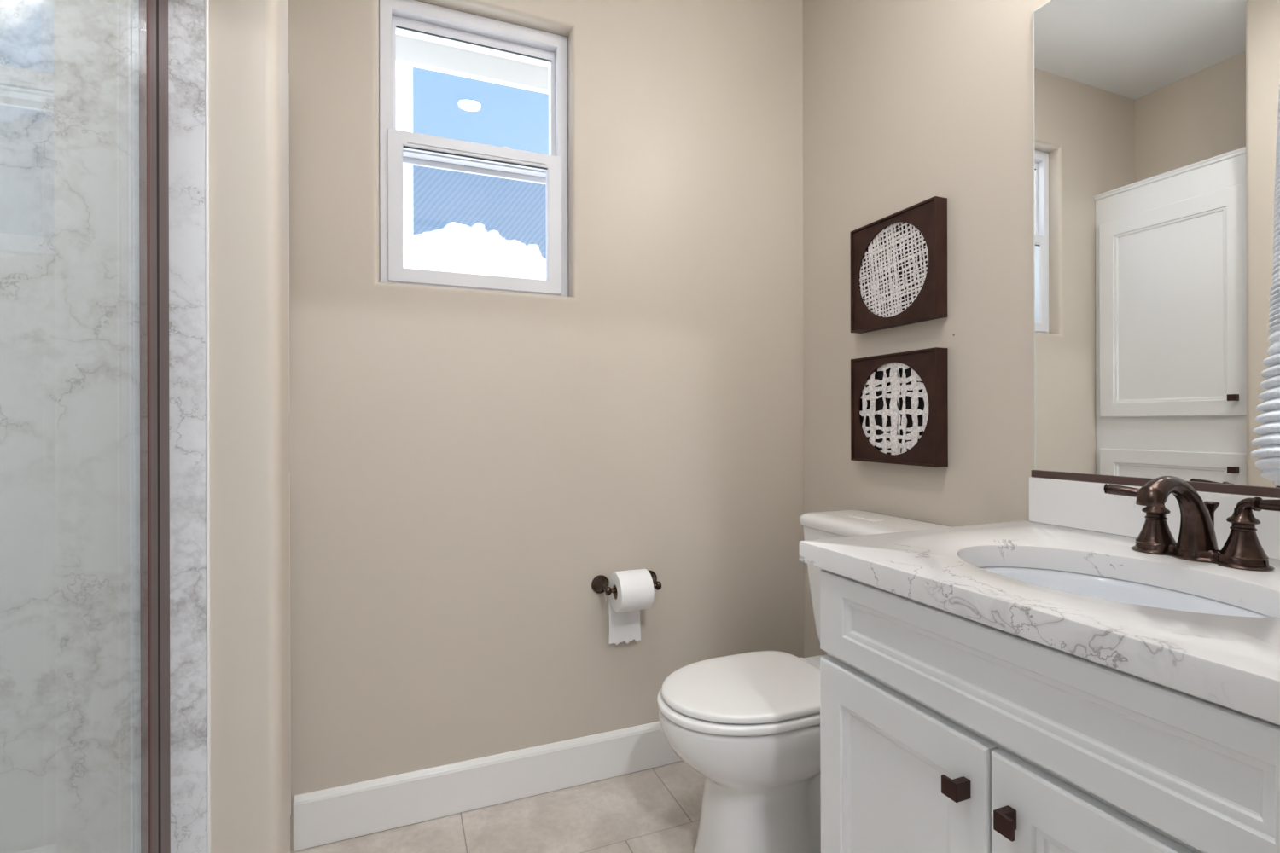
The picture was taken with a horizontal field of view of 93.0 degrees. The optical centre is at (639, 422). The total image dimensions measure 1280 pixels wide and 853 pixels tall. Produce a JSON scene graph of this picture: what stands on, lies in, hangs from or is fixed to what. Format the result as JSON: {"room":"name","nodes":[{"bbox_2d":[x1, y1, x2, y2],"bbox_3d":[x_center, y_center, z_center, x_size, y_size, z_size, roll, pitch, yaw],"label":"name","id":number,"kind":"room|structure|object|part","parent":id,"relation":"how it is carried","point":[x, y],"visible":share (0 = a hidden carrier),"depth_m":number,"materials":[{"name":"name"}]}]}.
{"room":"bathroom","nodes":[
{"label":"bathroom","id":0,"kind":"room"},
{"bbox_2d":[0,0,290,852],"bbox_3d":[-0.984,-0.195,0.781,0.919,2.455,0.111,0,0,-22],"label":"wall","id":1,"kind":"structure","parent":0,"point":[70,642],"depth_m":0.83,"materials":[{"name":"stone"}]},
{"bbox_2d":[204,0,210,852],"bbox_3d":[-0.619,-0.196,0.870,0.004,2.455,0.004,0,0,-22],"label":"trim","id":2,"kind":"structure","parent":1,"relation":"attached to","point":[206,8],"depth_m":0.87,"materials":[{"name":"white paint"}]},
{"bbox_2d":[290,761,705,852],"bbox_3d":[0.050,1.070,0.127,2.583,0.080,3.441,0,0,-22],"label":"floor","id":3,"kind":"structure","parent":0,"point":[657,810],"depth_m":1.55,"materials":[{"name":"tile"}]},
{"bbox_2d":[657,509,953,852],"bbox_3d":[0.376,0.640,1.476,0.705,0.779,0.422,0,0,-22],"label":"toilet","id":4,"kind":"object","parent":3,"relation":"on","point":[748,724],"visible":0.6,"depth_m":1.34,"materials":[{"name":"white ceramic"}]},
{"bbox_3d":[0.253,0.639,1.427,0.439,0.019,0.336,0,0,-22],"label":"seat","id":5,"kind":"part","parent":4,"relation":"part of","materials":[{"name":"white plastic"}]},
{"bbox_3d":[0.316,0.840,1.452,0.573,0.378,0.334,0,0,-22],"label":"bowl","id":6,"kind":"part","parent":4,"relation":"part of","materials":[{"name":"white ceramic"}]},
{"bbox_3d":[0.253,0.618,1.427,0.419,0.018,0.326,0,0,-22],"label":"lid","id":7,"kind":"part","parent":4,"relation":"part of","materials":[{"name":"white plastic"}]},
{"bbox_3d":[0.613,0.466,1.572,0.182,0.352,0.408,0,0,-22],"label":"tank","id":8,"kind":"part","parent":4,"relation":"part of","materials":[{"name":"white ceramic"}]},
{"bbox_3d":[0.593,0.251,1.602,0.035,0.003,0.100,0,0,-22],"label":"flush plate","id":9,"kind":"part","parent":4,"relation":"part of","materials":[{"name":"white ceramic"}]},
{"bbox_3d":[0.611,0.271,1.571,0.197,0.038,0.422,0,0,-22],"label":"tank lid","id":10,"kind":"part","parent":4,"relation":"part of","materials":[{"name":"white ceramic"}]},
{"bbox_2d":[820,570,1279,852],"bbox_3d":[0.689,0.637,0.849,0.614,0.779,0.652,0,0,-22],"label":"vanity cabinet","id":11,"kind":"object","parent":3,"relation":"on","point":[941,731],"visible":0.73,"depth_m":0.72,"materials":[{"name":"white paint"}]},
{"bbox_3d":[0.376,0.663,0.897,0.019,0.522,0.318,0,0,-22],"label":"door","id":12,"kind":"part","parent":11,"relation":"part of","materials":[{"name":"white paint"}]},
{"bbox_3d":[0.402,0.464,0.773,0.025,0.023,0.024,0,0,-22],"label":"knob","id":13,"kind":"part","parent":11,"relation":"part of","materials":[{"name":"brown metal"}]},
{"bbox_3d":[0.429,0.465,0.705,0.025,0.023,0.024,0,0,-22],"label":"knob","id":14,"kind":"part","parent":11,"relation":"part of","materials":[{"name":"brown metal"}]},
{"bbox_2d":[799,477,1279,725],"bbox_3d":[0.697,0.181,0.852,0.598,0.130,0.731,0,0,-22],"label":"countertop","id":15,"kind":"structure","parent":11,"relation":"on","point":[1232,662],"depth_m":0.83,"materials":[{"name":"white stone"}]},
{"bbox_2d":[978,566,1270,617],"bbox_3d":[0.645,0.324,0.847,0.326,0.154,0.436,0,0,-22],"label":"sink basin","id":16,"kind":"object","parent":15,"relation":"in","point":[1110,589],"visible":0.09,"depth_m":0.95,"materials":[{"name":"white ceramic"}]},
{"bbox_2d":[1103,476,1279,571],"bbox_3d":[0.847,0.144,0.928,0.187,0.130,0.184,0,0,24],"label":"faucet","id":17,"kind":"object","parent":15,"relation":"on","point":[1242,549],"visible":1,"depth_m":0.91,"materials":[{"name":"brown metal"}]},
{"bbox_3d":[0.819,0.117,1.009,0.021,0.024,0.079,0,0,-29],"label":"lever","id":18,"kind":"part","parent":17,"relation":"part of","materials":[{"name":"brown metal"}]},
{"bbox_3d":[0.834,0.160,0.982,0.052,0.070,0.052,0,0,-22],"label":"handle","id":19,"kind":"part","parent":17,"relation":"part of","materials":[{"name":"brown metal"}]},
{"bbox_3d":[0.807,0.137,0.912,0.153,0.115,0.047,0,0,-22],"label":"spout","id":20,"kind":"part","parent":17,"relation":"part of","materials":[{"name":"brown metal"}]},
{"bbox_3d":[0.855,0.200,0.931,0.063,0.017,0.172,0,0,-22],"label":"plate","id":21,"kind":"part","parent":17,"relation":"part of","materials":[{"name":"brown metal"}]},
{"bbox_3d":[0.890,0.160,0.945,0.019,0.073,0.019,0,0,-22],"label":"lift rod","id":22,"kind":"part","parent":17,"relation":"part of","materials":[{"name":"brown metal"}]},
{"bbox_3d":[0.875,0.160,0.881,0.052,0.070,0.052,0,0,-22],"label":"handle","id":23,"kind":"part","parent":17,"relation":"part of","materials":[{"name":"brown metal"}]},
{"bbox_3d":[0.883,0.117,0.850,0.021,0.024,0.079,0,0,-15],"label":"lever","id":24,"kind":"part","parent":17,"relation":"part of","materials":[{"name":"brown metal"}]},
{"bbox_3d":[0.497,0.663,0.598,0.019,0.522,0.318,0,0,-22],"label":"door","id":25,"kind":"part","parent":11,"relation":"part of","materials":[{"name":"white paint"}]},
{"bbox_3d":[-0.500,0.981,0.444,0.090,0.100,0.864,0,0,-22],"label":"shower curb","id":26,"kind":"object","parent":3,"relation":"on","visible":0},
{"bbox_2d":[139,0,170,852],"bbox_3d":[-0.506,-0.002,0.446,0.022,1.864,0.866,0,0,-22],"label":"shower door","id":27,"kind":"structure","parent":26,"relation":"on","point":[154,117],"depth_m":0.80,"materials":[{"name":"brown metal"}]},
{"bbox_2d":[287,0,803,849],"bbox_3d":[-0.312,-0.197,1.760,2.030,2.455,0.145,0,0,-22],"label":"wall","id":28,"kind":"structure","parent":0,"point":[465,465],"depth_m":1.73,"materials":[{"name":"paint"}]},
{"bbox_2d":[395,34,548,93],"bbox_3d":[-0.356,-1.347,2.080,3.900,0.165,0.479,0,0,-22],"label":"roof eave","id":29,"kind":"object","parent":28,"relation":"attached to","point":[410,51],"visible":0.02,"depth_m":2.21,"materials":[{"name":"white"}]},
{"bbox_2d":[378,0,568,296],"bbox_3d":[-0.505,-0.809,1.718,0.589,1.080,0.129,0,0,-22],"label":"window","id":30,"kind":"structure","parent":28,"relation":"in","point":[414,19],"depth_m":1.69,"materials":[{"name":"white plastic"}]},
{"bbox_3d":[-0.463,-0.911,1.724,0.446,0.361,0.034,0,0,-22],"label":"sash","id":31,"kind":"part","parent":30,"relation":"part of","materials":[{"name":"white plastic"}]},
{"bbox_3d":[-0.471,-0.732,1.749,0.445,0.030,0.012,0,0,-22],"label":"screen rail","id":32,"kind":"part","parent":30,"relation":"part of","materials":[{"name":"white plastic"}]},
{"bbox_3d":[-0.449,-0.572,1.691,0.468,0.400,0.032,0,0,-22],"label":"sash","id":33,"kind":"part","parent":30,"relation":"part of","materials":[{"name":"white plastic"}]},
{"bbox_2d":[293,721,682,851],"bbox_3d":[-0.141,0.965,1.742,1.493,0.128,0.013,0,0,-22],"label":"baseboard","id":34,"kind":"structure","parent":28,"relation":"attached to","point":[328,816],"depth_m":1.61,"materials":[{"name":"white paint"}]},
{"bbox_2d":[591,570,661,595],"bbox_3d":[-0.030,0.468,1.749,0.205,0.053,0.084,0,0,-22],"label":"toilet paper holder","id":35,"kind":"object","parent":28,"relation":"attached to","point":[600,583],"visible":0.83,"depth_m":1.74,"materials":[{"name":"brown metal"}]},
{"bbox_3d":[-0.104,0.468,1.729,0.053,0.053,0.066,0,0,-22],"label":"post","id":36,"kind":"part","parent":35,"relation":"part of","materials":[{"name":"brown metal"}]},
{"bbox_2d":[608,569,654,645],"bbox_3d":[-0.024,0.532,1.719,0.100,0.225,0.112,0,0,-22],"label":"toilet paper roll","id":37,"kind":"object","parent":35,"relation":"hanging from","point":[635,588],"visible":0.98,"depth_m":1.70,"materials":[{"name":"white paper"}]},
{"bbox_3d":[0.037,0.468,1.786,0.053,0.053,0.066,0,0,-22],"label":"post","id":38,"kind":"part","parent":35,"relation":"part of","materials":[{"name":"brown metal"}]},
{"bbox_2d":[802,0,1050,657],"bbox_3d":[0.918,-0.200,1.262,0.120,2.455,1.696,0,0,-22],"label":"wall","id":39,"kind":"structure","parent":0,"point":[907,103],"depth_m":1.53,"materials":[{"name":"paint"}]},
{"bbox_2d":[849,196,947,333],"bbox_3d":[0.683,-0.406,1.628,0.040,0.293,0.299,0,0,-22],"label":"framed wall art","id":40,"kind":"object","parent":39,"relation":"attached to","point":[898,260],"visible":1,"depth_m":1.60,"materials":[{"name":"brown wood"}]},
{"bbox_2d":[850,347,948,467],"bbox_3d":[0.684,-0.037,1.628,0.040,0.293,0.299,0,0,-22],"label":"framed wall art","id":41,"kind":"object","parent":39,"relation":"attached to","point":[899,400],"visible":1,"depth_m":1.60,"materials":[{"name":"brown wood"}]},
{"bbox_2d":[1029,477,1279,559],"bbox_3d":[0.966,0.162,0.955,0.020,0.093,0.721,0,0,-22],"label":"backsplash","id":42,"kind":"structure","parent":39,"relation":"attached to","point":[1085,505],"depth_m":1.14,"materials":[{"name":"white stone"}]},
{"bbox_2d":[1031,0,1279,497],"bbox_3d":[0.964,-0.379,0.968,0.012,0.988,0.696,0,0,-22],"label":"wall mirror","id":43,"kind":"object","parent":39,"relation":"attached to","point":[1155,121],"visible":1,"depth_m":1.09,"materials":[{"name":"silver mirror"}]},
{"bbox_3d":[0.780,-0.200,0.422,0.763,2.455,0.120,0,0,-22],"label":"wall","id":44,"kind":"structure","parent":0,"visible":0},
{"bbox_3d":[0.516,-0.372,0.404,0.148,0.170,0.044,0,0,-22],"label":"towel ring","id":45,"kind":"object","parent":44,"relation":"attached to","visible":0},
{"bbox_2d":[1250,84,1279,486],"bbox_3d":[0.509,-0.164,0.420,0.261,0.421,0.069,0,0,-22],"label":"hand towel","id":46,"kind":"object","parent":45,"relation":"hanging from","point":[1269,454],"visible":1,"depth_m":0.39,"materials":[{"name":"white fabric"}]},
{"label":"outside","id":47,"kind":"structure","parent":0,"visible":0},
{"bbox_2d":[395,63,413,268],"bbox_3d":[-1.784,-0.815,4.263,0.417,4.300,0.300,0,0,-22],"label":"porch post","id":48,"kind":"object","parent":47,"point":[404,72],"visible":0.02,"depth_m":4.20,"materials":[{"name":"white"}]}
]}

